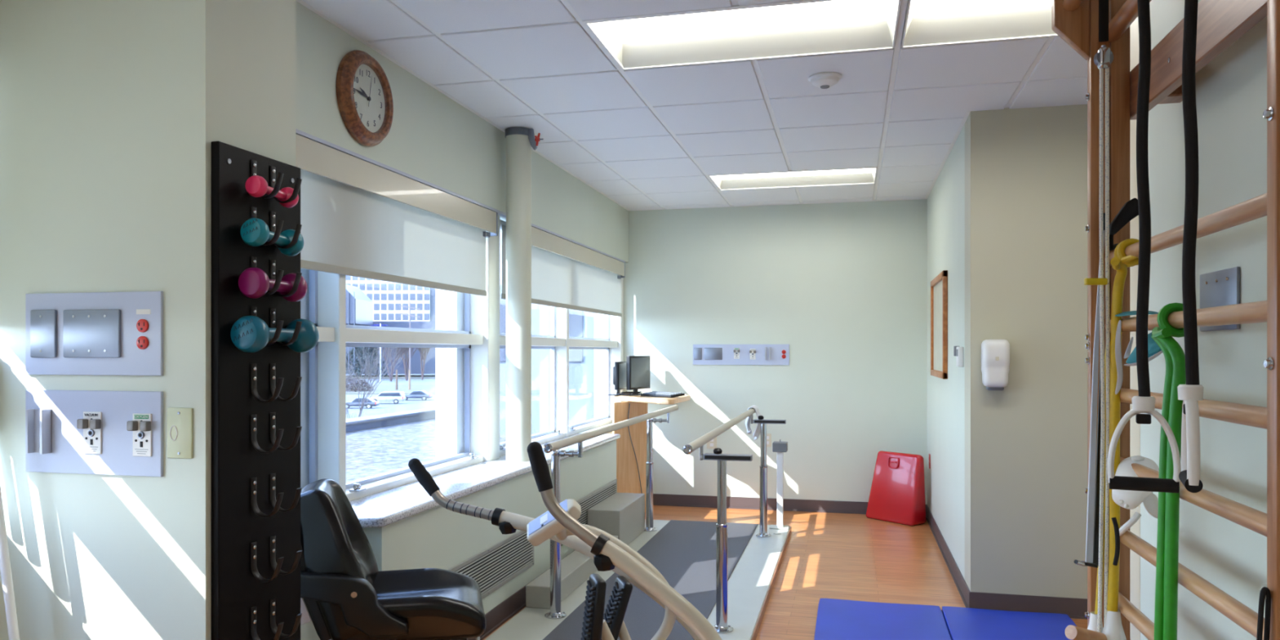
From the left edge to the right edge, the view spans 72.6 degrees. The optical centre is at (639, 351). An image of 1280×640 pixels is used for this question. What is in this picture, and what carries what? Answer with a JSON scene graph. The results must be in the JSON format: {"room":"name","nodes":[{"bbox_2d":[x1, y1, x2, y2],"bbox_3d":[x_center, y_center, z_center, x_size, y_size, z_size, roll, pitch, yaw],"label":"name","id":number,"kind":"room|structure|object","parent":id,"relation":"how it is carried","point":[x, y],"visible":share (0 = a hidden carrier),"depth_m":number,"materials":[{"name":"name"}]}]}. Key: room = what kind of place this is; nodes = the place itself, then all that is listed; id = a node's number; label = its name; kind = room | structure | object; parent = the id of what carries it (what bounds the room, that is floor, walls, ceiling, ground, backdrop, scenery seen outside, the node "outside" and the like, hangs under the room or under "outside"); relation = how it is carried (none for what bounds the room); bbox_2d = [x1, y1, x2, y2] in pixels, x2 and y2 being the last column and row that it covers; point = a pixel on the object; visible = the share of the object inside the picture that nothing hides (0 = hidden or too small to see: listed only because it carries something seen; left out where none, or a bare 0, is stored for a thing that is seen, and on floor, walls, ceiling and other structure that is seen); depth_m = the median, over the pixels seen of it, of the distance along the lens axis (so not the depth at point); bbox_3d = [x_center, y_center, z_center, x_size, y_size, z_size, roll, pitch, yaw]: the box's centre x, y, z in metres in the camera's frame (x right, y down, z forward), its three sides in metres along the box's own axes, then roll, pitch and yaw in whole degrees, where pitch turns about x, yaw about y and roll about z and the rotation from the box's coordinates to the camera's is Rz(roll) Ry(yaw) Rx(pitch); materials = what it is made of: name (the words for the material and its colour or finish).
{"room":"care facility","nodes":[
{"label":"care facility","id":0,"kind":"room"},
{"bbox_2d":[0,0,295,639],"bbox_3d":[-1.375,-0.065,2.265,0.860,2.900,0.335,0,0,14],"label":"wall partition","id":1,"kind":"structure","parent":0,"point":[112,112],"depth_m":2.07,"materials":[{"name":"paint"}]},
{"bbox_2d":[25,389,163,476],"bbox_3d":[-1.301,0.191,2.057,0.390,0.198,0.034,0,0,14],"label":"panel","id":2,"kind":"object","parent":1,"relation":"attached to","point":[84,432],"visible":1,"depth_m":2.06,"materials":[{"name":"metal"}]},
{"bbox_2d":[76,411,102,453],"bbox_3d":[-1.297,0.191,2.055,0.055,0.100,0.020,0,0,14],"label":"outlet","id":3,"kind":"object","parent":2,"relation":"attached to","point":[89,424],"depth_m":2.06,"materials":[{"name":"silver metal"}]},
{"bbox_2d":[126,413,151,456],"bbox_3d":[-1.161,0.193,2.022,0.055,0.100,0.020,0,0,14],"label":"outlet","id":4,"kind":"object","parent":2,"relation":"attached to","point":[139,425],"depth_m":2.03,"materials":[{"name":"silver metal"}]},
{"bbox_2d":[25,291,163,375],"bbox_3d":[-1.299,-0.043,2.066,0.390,0.196,0.017,0,0,14],"label":"panel","id":5,"kind":"object","parent":1,"relation":"attached to","point":[82,333],"visible":1,"depth_m":2.06,"materials":[{"name":"metal"}]},
{"bbox_2d":[136,336,148,349],"bbox_3d":[-1.158,-0.021,2.029,0.031,0.031,0.005,0,0,14],"label":"socket","id":6,"kind":"object","parent":5,"relation":"attached to","point":[142,342],"depth_m":2.03,"materials":[{"name":"red plastic"}]},
{"bbox_2d":[136,319,148,332],"bbox_3d":[-1.158,-0.061,2.029,0.031,0.031,0.005,0,0,14],"label":"socket","id":7,"kind":"object","parent":5,"relation":"attached to","point":[142,325],"depth_m":2.03,"materials":[{"name":"red plastic"}]},
{"bbox_2d":[167,407,192,458],"bbox_3d":[-1.063,0.188,2.013,0.068,0.117,0.008,0,0,14],"label":"plate","id":8,"kind":"object","parent":1,"relation":"attached to","point":[180,420],"visible":1,"depth_m":2.01,"materials":[{"name":"beige plastic"}]},
{"bbox_2d":[211,141,302,639],"bbox_3d":[-0.907,0.274,2.155,0.102,1.522,0.310,0,0,14],"label":"dumbbell rack","id":9,"kind":"object","parent":1,"relation":"attached to","point":[256,428],"visible":0.88,"depth_m":2.12,"materials":[{"name":"metal"}]},
{"bbox_2d":[244,175,298,208],"bbox_3d":[-0.903,-0.393,2.144,0.052,0.058,0.153,0,0,14],"label":"dumbbell","id":10,"kind":"object","parent":9,"relation":"on","point":[256,186],"visible":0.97,"depth_m":2.08,"materials":[{"name":"plastic"}]},
{"bbox_2d":[240,217,303,256],"bbox_3d":[-0.902,-0.281,2.146,0.068,0.076,0.176,0,0,14],"label":"dumbbell","id":11,"kind":"object","parent":9,"relation":"on","point":[255,232],"visible":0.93,"depth_m":2.07,"materials":[{"name":"plastic"}]},
{"bbox_2d":[238,267,307,302],"bbox_3d":[-0.901,-0.164,2.149,0.074,0.074,0.190,0,0,14],"label":"dumbbell","id":12,"kind":"object","parent":9,"relation":"on","point":[253,282],"visible":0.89,"depth_m":2.07,"materials":[{"name":"plastic"}]},
{"bbox_2d":[230,315,319,352],"bbox_3d":[-0.899,-0.042,2.159,0.088,0.088,0.254,0,0,14],"label":"dumbbell","id":13,"kind":"object","parent":9,"relation":"on","point":[249,334],"visible":0.95,"depth_m":2.06,"materials":[{"name":"plastic"}]},
{"bbox_2d":[300,268,464,490],"bbox_3d":[-1.511,0.135,5.356,1.340,3.700,6.100,0,0,14],"label":"wall","id":14,"kind":"structure","parent":0,"point":[449,305],"depth_m":4.95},
{"bbox_2d":[309,269,334,483],"bbox_3d":[-1.426,-0.123,3.031,0.130,1.507,1.120,0,0,14],"label":"window","id":15,"kind":"structure","parent":14,"relation":"in","point":[326,334],"depth_m":3.57,"materials":[{"name":"white paint"}]},
{"bbox_2d":[317,271,346,494],"bbox_3d":[-1.289,-0.117,3.600,0.140,1.495,0.050,0,0,14],"label":"window frame","id":16,"kind":"structure","parent":14,"relation":"attached to","point":[331,287],"depth_m":3.57,"materials":[{"name":"white paint"}]},
{"bbox_2d":[346,293,483,501],"bbox_3d":[-1.114,-0.123,4.319,0.130,1.507,1.430,0,0,14],"label":"window","id":17,"kind":"structure","parent":14,"relation":"in","point":[357,335],"depth_m":4.35,"materials":[{"name":"white paint"}]},
{"bbox_2d":[471,214,499,461],"bbox_3d":[-0.921,-0.117,5.095,0.150,1.495,0.170,0,0,14],"label":"window frame","id":18,"kind":"structure","parent":14,"relation":"attached to","point":[485,310],"depth_m":5.01,"materials":[{"name":"white paint"}]},
{"bbox_2d":[499,306,565,456],"bbox_3d":[-0.752,-0.123,5.816,0.130,1.507,1.310,0,0,14],"label":"window","id":19,"kind":"structure","parent":14,"relation":"in","point":[538,341],"depth_m":6.25,"materials":[{"name":"white paint"}]},
{"bbox_2d":[550,306,568,436],"bbox_3d":[-0.597,-0.117,6.478,0.130,1.495,0.050,0,0,14],"label":"trim","id":20,"kind":"structure","parent":14,"relation":"attached to","point":[562,315],"depth_m":6.45,"materials":[{"name":"white paint"}]},
{"bbox_2d":[568,315,617,435],"bbox_3d":[-0.417,-0.123,7.196,0.130,1.507,1.430,0,0,14],"label":"window","id":21,"kind":"structure","parent":14,"relation":"in","point":[575,343],"depth_m":7.36,"materials":[{"name":"white paint"}]},
{"bbox_2d":[346,417,506,483],"bbox_3d":[-2.360,1.985,17.035,7.990,0.600,48.000,0,0,14],"label":"water","id":22,"kind":"structure","parent":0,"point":[373,451],"depth_m":15.33,"materials":[{"name":"liquid"}]},
{"bbox_2d":[300,422,616,639],"bbox_3d":[-0.699,1.005,5.183,0.320,0.760,5.655,0,0,14],"label":"wall","id":23,"kind":"structure","parent":0,"point":[440,537],"depth_m":4.23,"materials":[{"name":"paint"}]},
{"bbox_2d":[349,433,620,527],"bbox_3d":[-0.834,0.645,4.573,0.345,0.036,4.404,0,0,14],"label":"window sill","id":24,"kind":"structure","parent":23,"relation":"on","point":[387,507],"depth_m":4.03,"materials":[{"name":"stone"}]},
{"bbox_2d":[505,126,543,462],"bbox_3d":[-0.663,-0.330,5.041,0.237,1.913,0.156,0,0,14],"label":"round column","id":25,"kind":"structure","parent":24,"relation":"on","point":[520,140],"depth_m":4.99,"materials":[{"name":"white paint"}]},
{"bbox_2d":[448,530,533,599],"bbox_3d":[-0.747,1.080,4.281,0.014,0.230,1.270,0,0,14],"label":"air vent","id":26,"kind":"object","parent":23,"relation":"in","point":[495,566],"visible":0.41,"depth_m":4.43,"materials":[{"name":"silver metal"}]},
{"bbox_2d":[467,550,574,639],"bbox_3d":[-0.677,1.334,4.347,0.517,0.102,4.710,0,0,14],"label":"baseboard","id":27,"kind":"structure","parent":23,"relation":"attached to","point":[504,611],"depth_m":4.48,"materials":[{"name":"grey plastic"}]},
{"bbox_2d":[560,479,617,546],"bbox_3d":[-0.331,1.080,5.997,0.014,0.230,1.300,0,0,14],"label":"air vent","id":28,"kind":"object","parent":23,"relation":"in","point":[586,502],"visible":0.35,"depth_m":6.05,"materials":[{"name":"silver metal"}]},
{"bbox_2d":[295,0,628,262],"bbox_3d":[-0.843,-1.165,5.218,0.145,0.700,5.655,0,0,14],"label":"wall","id":29,"kind":"structure","parent":0,"point":[432,138],"depth_m":4.29,"materials":[{"name":"paint"}]},
{"bbox_2d":[336,49,393,146],"bbox_3d":[-1.129,-1.050,3.617,0.053,0.386,0.386,0,0,14],"label":"wall clock","id":30,"kind":"object","parent":29,"relation":"attached to","point":[364,95],"visible":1,"depth_m":3.58,"materials":[{"name":"brown wood"}]},
{"bbox_2d":[300,168,486,296],"bbox_3d":[-1.198,-0.553,3.717,0.063,0.476,2.560,0,0,14],"label":"roller shade","id":31,"kind":"object","parent":29,"relation":"attached to","point":[346,229],"visible":0.34,"depth_m":3.87,"materials":[{"name":"fabric"}]},
{"bbox_2d":[295,133,497,237],"bbox_3d":[-1.165,-0.725,3.743,0.082,0.149,2.626,0,0,14],"label":"shade valance","id":32,"kind":"object","parent":29,"relation":"attached to","point":[311,156],"visible":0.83,"depth_m":3.81,"materials":[{"name":"beige paint"}]},
{"bbox_2d":[295,128,625,262],"bbox_3d":[-0.799,-0.808,5.145,0.034,0.014,5.535,0,0,14],"label":"trim","id":33,"kind":"structure","parent":29,"relation":"attached to","point":[301,133],"depth_m":4.09,"materials":[{"name":"silver metal"}]},
{"bbox_2d":[499,219,622,316],"bbox_3d":[-0.517,-0.553,6.526,0.063,0.476,2.782,0,0,14],"label":"roller shade","id":34,"kind":"object","parent":29,"relation":"attached to","point":[558,281],"visible":0.68,"depth_m":6.43,"materials":[{"name":"fabric"}]},
{"bbox_2d":[531,226,625,279],"bbox_3d":[-0.497,-0.725,6.503,0.082,0.149,2.746,0,0,14],"label":"shade valance","id":35,"kind":"object","parent":29,"relation":"attached to","point":[540,239],"visible":0.71,"depth_m":6.42,"materials":[{"name":"beige paint"}]},
{"bbox_2d":[295,0,970,210],"bbox_3d":[0.489,-1.291,4.897,2.595,0.012,5.650,0,0,14],"label":"trim","id":36,"kind":"structure","parent":29,"relation":"attached to","point":[366,42],"depth_m":4.84,"materials":[{"name":"white metal"}]},
{"bbox_2d":[302,0,1087,210],"bbox_3d":[0.757,-1.297,2.314,4.851,0.020,10.528,0,0,14],"label":"ceiling","id":37,"kind":"structure","parent":0,"point":[719,112],"depth_m":4.34,"materials":[{"name":"tile"}]},
{"bbox_2d":[368,0,1055,208],"bbox_3d":[0.702,-1.310,2.557,4.740,0.034,10.100,0,0,14],"label":"ceiling grid","id":38,"kind":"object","parent":37,"relation":"attached to","point":[904,3],"depth_m":4.20,"materials":[{"name":"white metal"}]},
{"bbox_2d":[582,0,901,70],"bbox_3d":[0.428,-1.349,3.546,1.211,0.126,0.611,0,0,14],"label":"ceiling light","id":39,"kind":"object","parent":37,"relation":"attached to","point":[798,28],"visible":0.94,"depth_m":3.63,"materials":[{"name":"grey plastic"}]},
{"bbox_2d":[707,166,877,190],"bbox_3d":[1.146,-1.349,6.509,1.211,0.126,0.611,0,0,14],"label":"ceiling light","id":40,"kind":"object","parent":37,"relation":"attached to","point":[860,175],"visible":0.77,"depth_m":6.67,"materials":[{"name":"grey plastic"}]},
{"bbox_2d":[808,71,841,88],"bbox_3d":[0.865,-1.262,4.081,0.156,0.050,0.156,0,0,14],"label":"smoke detector","id":41,"kind":"object","parent":37,"relation":"attached to","point":[823,80],"visible":1,"depth_m":4.04,"materials":[{"name":"white plastic"}]},
{"bbox_2d":[901,0,1057,48],"bbox_3d":[1.613,-1.349,3.259,1.211,0.126,0.611,0,0,14],"label":"ceiling light","id":42,"kind":"object","parent":37,"relation":"attached to","point":[926,22],"visible":0.57,"depth_m":3.52,"materials":[{"name":"grey plastic"}]},
{"bbox_2d":[594,199,927,504],"bbox_3d":[1.156,-0.065,7.745,3.200,2.900,0.200,0,0,14],"label":"wall","id":43,"kind":"structure","parent":0,"point":[843,285],"depth_m":7.61,"materials":[{"name":"paint"}]},
{"bbox_2d":[604,277,623,417],"bbox_3d":[-0.234,-0.117,7.933,0.150,1.495,0.090,0,0,14],"label":"trim","id":44,"kind":"structure","parent":43,"relation":"attached to","point":[615,323],"depth_m":7.89,"materials":[{"name":"white paint"}]},
{"bbox_2d":[706,436,716,448],"bbox_3d":[0.639,0.805,7.764,0.090,0.116,0.008,0,0,14],"label":"wall outlet","id":45,"kind":"object","parent":43,"relation":"attached to","point":[712,444],"visible":0.6,"depth_m":7.76,"materials":[{"name":"beige plastic"}]},
{"bbox_2d":[693,344,789,364],"bbox_3d":[0.886,0.024,7.693,0.850,0.182,0.030,0,0,14],"label":"panel","id":46,"kind":"object","parent":43,"relation":"attached to","point":[703,354],"visible":1,"depth_m":7.69,"materials":[{"name":"metal"}]},
{"bbox_2d":[749,348,755,359],"bbox_3d":[0.989,0.020,7.662,0.053,0.096,0.020,0,0,14],"label":"outlet","id":47,"kind":"object","parent":46,"relation":"attached to","point":[752,351],"depth_m":7.67,"materials":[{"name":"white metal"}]},
{"bbox_2d":[653,493,926,515],"bbox_3d":[1.140,1.334,7.638,2.620,0.102,0.017,0,0,14],"label":"baseboard","id":48,"kind":"structure","parent":43,"relation":"attached to","point":[666,500],"depth_m":7.66,"materials":[{"name":"grey plastic"}]},
{"bbox_2d":[483,505,1087,639],"bbox_3d":[0.770,1.445,2.540,4.900,0.120,10.500,0,0,14],"label":"floor","id":49,"kind":"structure","parent":0,"point":[854,557],"depth_m":5.62,"materials":[{"name":"brown wood"}]},
{"bbox_2d":[0,484,19,639],"bbox_3d":[-1.429,0.770,2.013,0.216,1.227,0.027,0,0,14],"label":"leaning pole","id":50,"kind":"object","parent":49,"relation":"on","point":[5,564],"visible":1,"depth_m":2.02,"materials":[{"name":"white plastic"}]},
{"bbox_2d":[300,441,722,639],"bbox_3d":[-0.320,0.828,2.918,1.773,1.111,0.857,0,0,5],"label":"seated stepper","id":51,"kind":"object","parent":49,"relation":"on","point":[345,595],"visible":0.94,"depth_m":2.67,"materials":[{"name":"black plastic"}]},
{"bbox_2d":[346,568,486,639],"bbox_3d":[-0.745,0.828,2.871,0.450,0.141,0.428,0,0,-13],"label":"seat cushion","id":52,"kind":"object","parent":51,"relation":"on","point":[421,603],"depth_m":2.70,"materials":[{"name":"black leather"}]},
{"bbox_2d":[484,404,791,639],"bbox_3d":[0.163,0.898,5.149,1.213,0.974,3.485,0,0,14],"label":"bars","id":53,"kind":"object","parent":49,"relation":"on","point":[728,571],"visible":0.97,"depth_m":4.90,"materials":[{"name":"paint"}]},
{"bbox_2d":[525,492,644,608],"bbox_3d":[-0.316,1.198,5.550,0.227,0.276,2.060,0,0,14],"label":"box","id":54,"kind":"object","parent":53,"relation":"on","point":[620,515],"visible":0.61,"depth_m":5.82,"materials":[{"name":"paint"}]},
{"bbox_2d":[745,405,760,439],"bbox_3d":[0.836,0.527,6.430,0.112,0.257,0.185,0,0,14],"label":"towel","id":55,"kind":"object","parent":53,"relation":"hanging from","point":[756,433],"visible":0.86,"depth_m":6.40,"materials":[{"name":"white fabric"}]},
{"bbox_2d":[612,394,690,511],"bbox_3d":[0.075,0.880,7.402,0.640,1.010,0.937,0,0,14],"label":"desk","id":56,"kind":"object","parent":49,"relation":"on","point":[631,446],"visible":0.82,"depth_m":7.35,"materials":[{"name":"brown wood"}]},
{"bbox_2d":[607,361,626,395],"bbox_3d":[-0.186,0.229,7.556,0.199,0.290,0.340,0,0,14],"label":"computer monitor","id":57,"kind":"object","parent":56,"relation":"on","point":[620,370],"visible":0.71,"depth_m":7.45,"materials":[{"name":"black plastic"}]},
{"bbox_2d":[618,391,642,395],"bbox_3d":[-0.084,0.352,7.354,0.186,0.041,0.204,0,0,14],"label":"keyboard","id":58,"kind":"object","parent":56,"relation":"on","point":[624,393],"visible":1,"depth_m":7.31,"materials":[{"name":"black plastic"}]},
{"bbox_2d":[626,355,650,394],"bbox_3d":[-0.040,0.204,7.603,0.199,0.340,0.395,0,0,14],"label":"computer monitor","id":59,"kind":"object","parent":56,"relation":"on","point":[638,367],"visible":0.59,"depth_m":7.55,"materials":[{"name":"black plastic"}]},
{"bbox_2d":[640,391,684,397],"bbox_3d":[0.185,0.353,7.261,0.150,0.038,0.400,0,0,-38],"label":"keyboard","id":60,"kind":"object","parent":56,"relation":"on","point":[654,393],"visible":1,"depth_m":7.20,"materials":[{"name":"plastic"}]},
{"bbox_2d":[866,450,925,526],"bbox_3d":[2.095,1.106,7.153,0.198,0.559,0.473,0,0,-37],"label":"wedge","id":61,"kind":"object","parent":49,"relation":"on","point":[897,491],"visible":1,"depth_m":7.07,"materials":[{"name":"red plastic"}]},
{"bbox_2d":[813,598,1076,639],"bbox_3d":[1.363,1.359,3.703,1.245,0.052,1.840,0,0,14],"label":"exercise mat","id":62,"kind":"object","parent":49,"relation":"on","point":[837,619],"visible":0.98,"depth_m":4.29,"materials":[{"name":"blue plastic"}]},
{"bbox_2d":[927,124,964,579],"bbox_3d":[2.255,-0.065,6.142,0.250,2.900,2.600,0,0,14],"label":"wall","id":63,"kind":"structure","parent":0,"point":[946,198],"depth_m":5.65,"materials":[{"name":"paint"}]},
{"bbox_2d":[930,270,947,378],"bbox_3d":[2.130,-0.180,6.223,0.030,0.720,0.940,0,0,14],"label":"picture frame","id":64,"kind":"object","parent":63,"relation":"attached to","point":[939,285],"visible":1,"depth_m":6.15,"materials":[{"name":"brown wood"}]},
{"bbox_2d":[933,280,942,371],"bbox_3d":[2.137,-0.180,6.222,0.008,0.640,0.860,0,0,14],"label":"print","id":65,"kind":"object","parent":64,"relation":"attached to","point":[937,283],"depth_m":6.26},
{"bbox_2d":[925,504,970,608],"bbox_3d":[2.084,1.334,6.003,0.017,0.102,2.750,0,0,14],"label":"baseboard","id":66,"kind":"structure","parent":63,"relation":"attached to","point":[962,588],"depth_m":5.57,"materials":[{"name":"grey plastic"}]},
{"bbox_2d":[953,346,963,366],"bbox_3d":[1.849,0.025,5.062,0.030,0.120,0.230,0,0,14],"label":"thermostat","id":67,"kind":"object","parent":63,"relation":"attached to","point":[957,350],"visible":1,"depth_m":4.96,"materials":[{"name":"white plastic"}]},
{"bbox_2d":[964,104,1087,599],"bbox_3d":[2.760,-0.065,4.553,1.980,2.900,0.250,0,0,14],"label":"wall","id":68,"kind":"structure","parent":0,"point":[1026,168],"depth_m":4.60,"materials":[{"name":"paint"}]},
{"bbox_2d":[981,339,1009,391],"bbox_3d":[1.865,0.069,4.577,0.132,0.268,0.124,0,0,14],"label":"soap dispenser","id":69,"kind":"object","parent":68,"relation":"attached to","point":[995,353],"visible":1,"depth_m":4.53,"materials":[{"name":"white plastic"}]},
{"bbox_2d":[968,591,1087,619],"bbox_3d":[2.628,1.334,4.448,1.787,0.102,0.017,0,0,14],"label":"baseboard","id":70,"kind":"structure","parent":68,"relation":"attached to","point":[1075,608],"depth_m":4.59,"materials":[{"name":"grey plastic"}]},
{"bbox_2d":[1140,0,1266,639],"bbox_3d":[0.855,-0.065,-0.104,0.150,2.900,5.400,0,0,14],"label":"wall","id":71,"kind":"structure","parent":0,"point":[1231,89],"depth_m":1.91,"materials":[{"name":"paint"}]},
{"bbox_2d":[1129,17,1140,639],"bbox_3d":[1.476,0.000,2.463,0.154,2.570,0.122,0,0,14],"label":"trim","id":72,"kind":"structure","parent":71,"relation":"attached to","point":[1135,428],"depth_m":2.47,"materials":[{"name":"beige"}]},
{"bbox_2d":[1051,0,1279,639],"bbox_3d":[1.060,0.065,1.727,0.312,2.640,1.048,0,0,14],"label":"wall bars","id":73,"kind":"object","parent":71,"relation":"attached to","point":[1220,23],"depth_m":1.62,"materials":[{"name":"brown wood"}]},
{"bbox_2d":[1064,0,1113,639],"bbox_3d":[1.094,-0.110,2.087,0.187,1.680,0.037,0,0,-23],"label":"pole","id":74,"kind":"object","parent":73,"relation":"hanging from","point":[1104,57],"visible":1,"depth_m":2.10,"materials":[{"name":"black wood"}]},
{"bbox_2d":[1074,213,1105,568],"bbox_3d":[1.088,0.092,2.093,0.136,0.858,0.033,0,0,-40],"label":"slide","id":75,"kind":"object","parent":73,"relation":"hanging from","point":[1091,558],"visible":0.8,"depth_m":2.10,"materials":[{"name":"grey metal"}]},
{"bbox_2d":[1084,238,1138,639],"bbox_3d":[1.135,0.225,2.063,0.108,0.982,0.195,0,0,-34],"label":"tube","id":76,"kind":"object","parent":73,"relation":"hanging from","point":[1113,628],"visible":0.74,"depth_m":2.08,"materials":[{"name":"yellow rubber"}]},
{"bbox_2d":[1109,197,1138,250],"bbox_3d":[1.173,-0.307,2.124,0.065,0.122,0.095,0,0,14],"label":"padded cuff","id":77,"kind":"object","parent":73,"relation":"hanging from","point":[1130,210],"visible":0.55,"depth_m":2.10,"materials":[{"name":"black fabric"}]},
{"bbox_2d":[1111,455,1159,565],"bbox_3d":[1.126,0.365,1.981,0.096,0.248,0.229,0,0,31],"label":"brace","id":78,"kind":"object","parent":73,"relation":"hanging from","point":[1129,500],"visible":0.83,"depth_m":1.99,"materials":[{"name":"white plastic"}]},
{"bbox_2d":[1115,311,1162,394],"bbox_3d":[1.131,0.001,2.014,0.091,0.196,0.191,0,0,-3],"label":"arm splint","id":79,"kind":"object","parent":73,"relation":"hanging from","point":[1154,350],"visible":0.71,"depth_m":2.00,"materials":[{"name":"teal"}]},
{"bbox_2d":[1151,302,1186,639],"bbox_3d":[1.063,0.360,1.734,0.079,0.921,0.114,0,0,31],"label":"tube","id":80,"kind":"object","parent":73,"relation":"hanging from","point":[1166,609],"visible":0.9,"depth_m":1.70,"materials":[{"name":"green rubber"}]},
{"bbox_2d":[1256,583,1271,639],"bbox_3d":[0.912,0.409,1.273,0.018,0.138,0.054,0,0,44],"label":"cord","id":81,"kind":"object","parent":73,"relation":"hanging from","point":[1264,593],"visible":1,"depth_m":1.26,"materials":[{"name":"black plastic"}]},
{"bbox_2d":[1200,266,1239,331],"bbox_3d":[1.256,-0.112,1.894,0.010,0.130,0.198,0,0,14],"label":"wall plate","id":82,"kind":"object","parent":71,"relation":"attached to","point":[1220,287],"visible":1,"depth_m":1.88,"materials":[{"name":"silver metal"}]},
{"label":"outside","id":83,"kind":"structure","parent":0,"visible":0},
{"bbox_2d":[346,373,435,418],"bbox_3d":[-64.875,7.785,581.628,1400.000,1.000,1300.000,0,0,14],"label":"ground","id":84,"kind":"structure","parent":83,"point":[384,407],"depth_m":122.70,"materials":[{"name":"white snow"}]},
{"bbox_2d":[346,361,360,390],"bbox_3d":[-17.013,3.437,45.401,3.994,7.725,4.874,0,0,35],"label":"bare tree","id":85,"kind":"object","parent":84,"relation":"on","point":[348,378],"visible":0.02,"depth_m":46.43,"materials":[{"name":"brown plant"}]},
{"bbox_2d":[346,284,373,369],"bbox_3d":[-79.272,-7.288,237.379,11.735,24.007,16.813,0,0,14],"label":"glass building","id":86,"kind":"structure","parent":84,"relation":"on","point":[359,307],"depth_m":233.31,"materials":[{"name":"blue"}]},
{"bbox_2d":[346,396,379,408],"bbox_3d":[-36.224,6.617,112.892,4.921,1.475,2.802,0,0,14],"label":"car","id":87,"kind":"object","parent":84,"relation":"on","point":[371,402],"visible":0.76,"depth_m":112.02,"materials":[{"name":"black paint"}]},
{"bbox_2d":[350,346,387,380],"bbox_3d":[-69.853,1.847,225.252,9.619,10.876,9.550,0,0,14],"label":"evergreen tree","id":88,"kind":"object","parent":84,"relation":"on","point":[369,349],"visible":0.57,"depth_m":223.77,"materials":[{"name":"green plant"}]},
{"bbox_2d":[346,346,415,417],"bbox_3d":[-16.360,3.124,55.581,4.630,8.352,5.996,0,0,-29],"label":"bare tree","id":89,"kind":"object","parent":84,"relation":"on","point":[383,353],"visible":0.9,"depth_m":54.53,"materials":[{"name":"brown plant"}]},
{"bbox_2d":[370,391,405,404],"bbox_3d":[-35.582,6.424,122.892,5.116,1.742,2.849,0,0,14],"label":"car","id":90,"kind":"object","parent":84,"relation":"on","point":[396,397],"visible":0.81,"depth_m":122.05,"materials":[{"name":"grey paint"}]},
{"bbox_2d":[346,384,435,394],"bbox_3d":[-52.226,7.225,171.194,63.945,0.120,46.556,0,0,14],"label":"verge","id":91,"kind":"structure","parent":84,"relation":"on","point":[430,388],"depth_m":168.50,"materials":[{"name":"green plant"}]},
{"bbox_2d":[346,377,364,391],"bbox_3d":[-53.043,6.095,157.956,6.129,2.798,6.121,0,0,14],"label":"bush","id":92,"kind":"object","parent":91,"relation":"on","point":[349,380],"visible":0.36,"depth_m":157.40,"materials":[{"name":"grey plant"}]},
{"bbox_2d":[349,379,373,391],"bbox_3d":[-51.155,6.287,159.983,4.528,2.394,4.400,0,0,14],"label":"bush","id":93,"kind":"object","parent":91,"relation":"on","point":[361,380],"visible":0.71,"depth_m":159.57,"materials":[{"name":"grey plant"}]},
{"bbox_2d":[346,374,435,378],"bbox_3d":[-76.156,7.210,253.545,82.264,0.150,47.111,0,0,14],"label":"verge","id":94,"kind":"structure","parent":84,"relation":"on","point":[399,376],"depth_m":250.55,"materials":[{"name":"green plant"}]},
{"bbox_2d":[346,346,377,377],"bbox_3d":[-77.909,2.823,240.070,11.686,8.924,11.738,0,0,14],"label":"evergreen tree","id":95,"kind":"object","parent":94,"relation":"on","point":[351,352],"visible":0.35,"depth_m":238.72,"materials":[{"name":"green plant"}]},
{"bbox_2d":[346,321,435,373],"bbox_3d":[-70.334,-1.195,260.000,38.392,15.086,27.598,0,0,14],"label":"podium building","id":96,"kind":"structure","parent":94,"relation":"on","point":[429,367],"depth_m":250.00,"materials":[{"name":"blue"}]},
{"bbox_2d":[346,275,435,321],"bbox_3d":[-96.835,-16.642,329.936,51.036,51.680,39.076,0,0,14],"label":"office tower","id":97,"kind":"structure","parent":84,"relation":"on","point":[387,297],"depth_m":315.02,"materials":[{"name":"grey concrete"}]},
{"bbox_2d":[346,407,435,431],"bbox_3d":[-6.413,4.375,18.017,0.550,5.820,48.000,0,0,14],"label":"embankment wall","id":98,"kind":"structure","parent":84,"relation":"on","point":[400,417],"depth_m":20.02,"materials":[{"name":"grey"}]},
{"bbox_2d":[378,346,408,381],"bbox_3d":[-61.294,1.394,214.602,9.179,11.898,8.398,0,0,14],"label":"bare tree","id":99,"kind":"object","parent":84,"relation":"on","point":[388,348],"visible":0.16,"depth_m":214.93,"materials":[{"name":"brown plant"}]},
{"bbox_2d":[397,347,418,380],"bbox_3d":[-59.172,0.794,221.505,7.423,13.060,6.756,0,0,14],"label":"bare tree","id":100,"kind":"object","parent":84,"relation":"on","point":[406,366],"visible":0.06,"depth_m":221.05,"materials":[{"name":"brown plant"}]},
{"bbox_2d":[399,302,420,369],"bbox_3d":[-52.760,-2.054,200.000,4.680,18.679,1.317,0,0,14],"label":"utility pole","id":101,"kind":"object","parent":84,"relation":"on","point":[409,307],"visible":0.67,"depth_m":199.90,"materials":[{"name":"grey wood"}]},
{"bbox_2d":[404,390,432,399],"bbox_3d":[-33.829,6.588,131.892,4.921,1.514,2.802,0,0,14],"label":"car","id":102,"kind":"object","parent":84,"relation":"on","point":[423,394],"visible":0.79,"depth_m":131.00,"materials":[{"name":"grey paint"}]},
{"bbox_2d":[417,347,431,379],"bbox_3d":[-55.870,0.949,226.976,7.258,12.777,8.889,0,0,14],"label":"bare tree","id":103,"kind":"object","parent":84,"relation":"on","point":[423,353],"visible":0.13,"depth_m":226.57,"materials":[{"name":"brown plant"}]},
{"bbox_2d":[499,228,594,437],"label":"window","id":104,"kind":"structure","parent":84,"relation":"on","point":[581,323],"depth_m":16.90,"materials":[{"name":"clear glass"}]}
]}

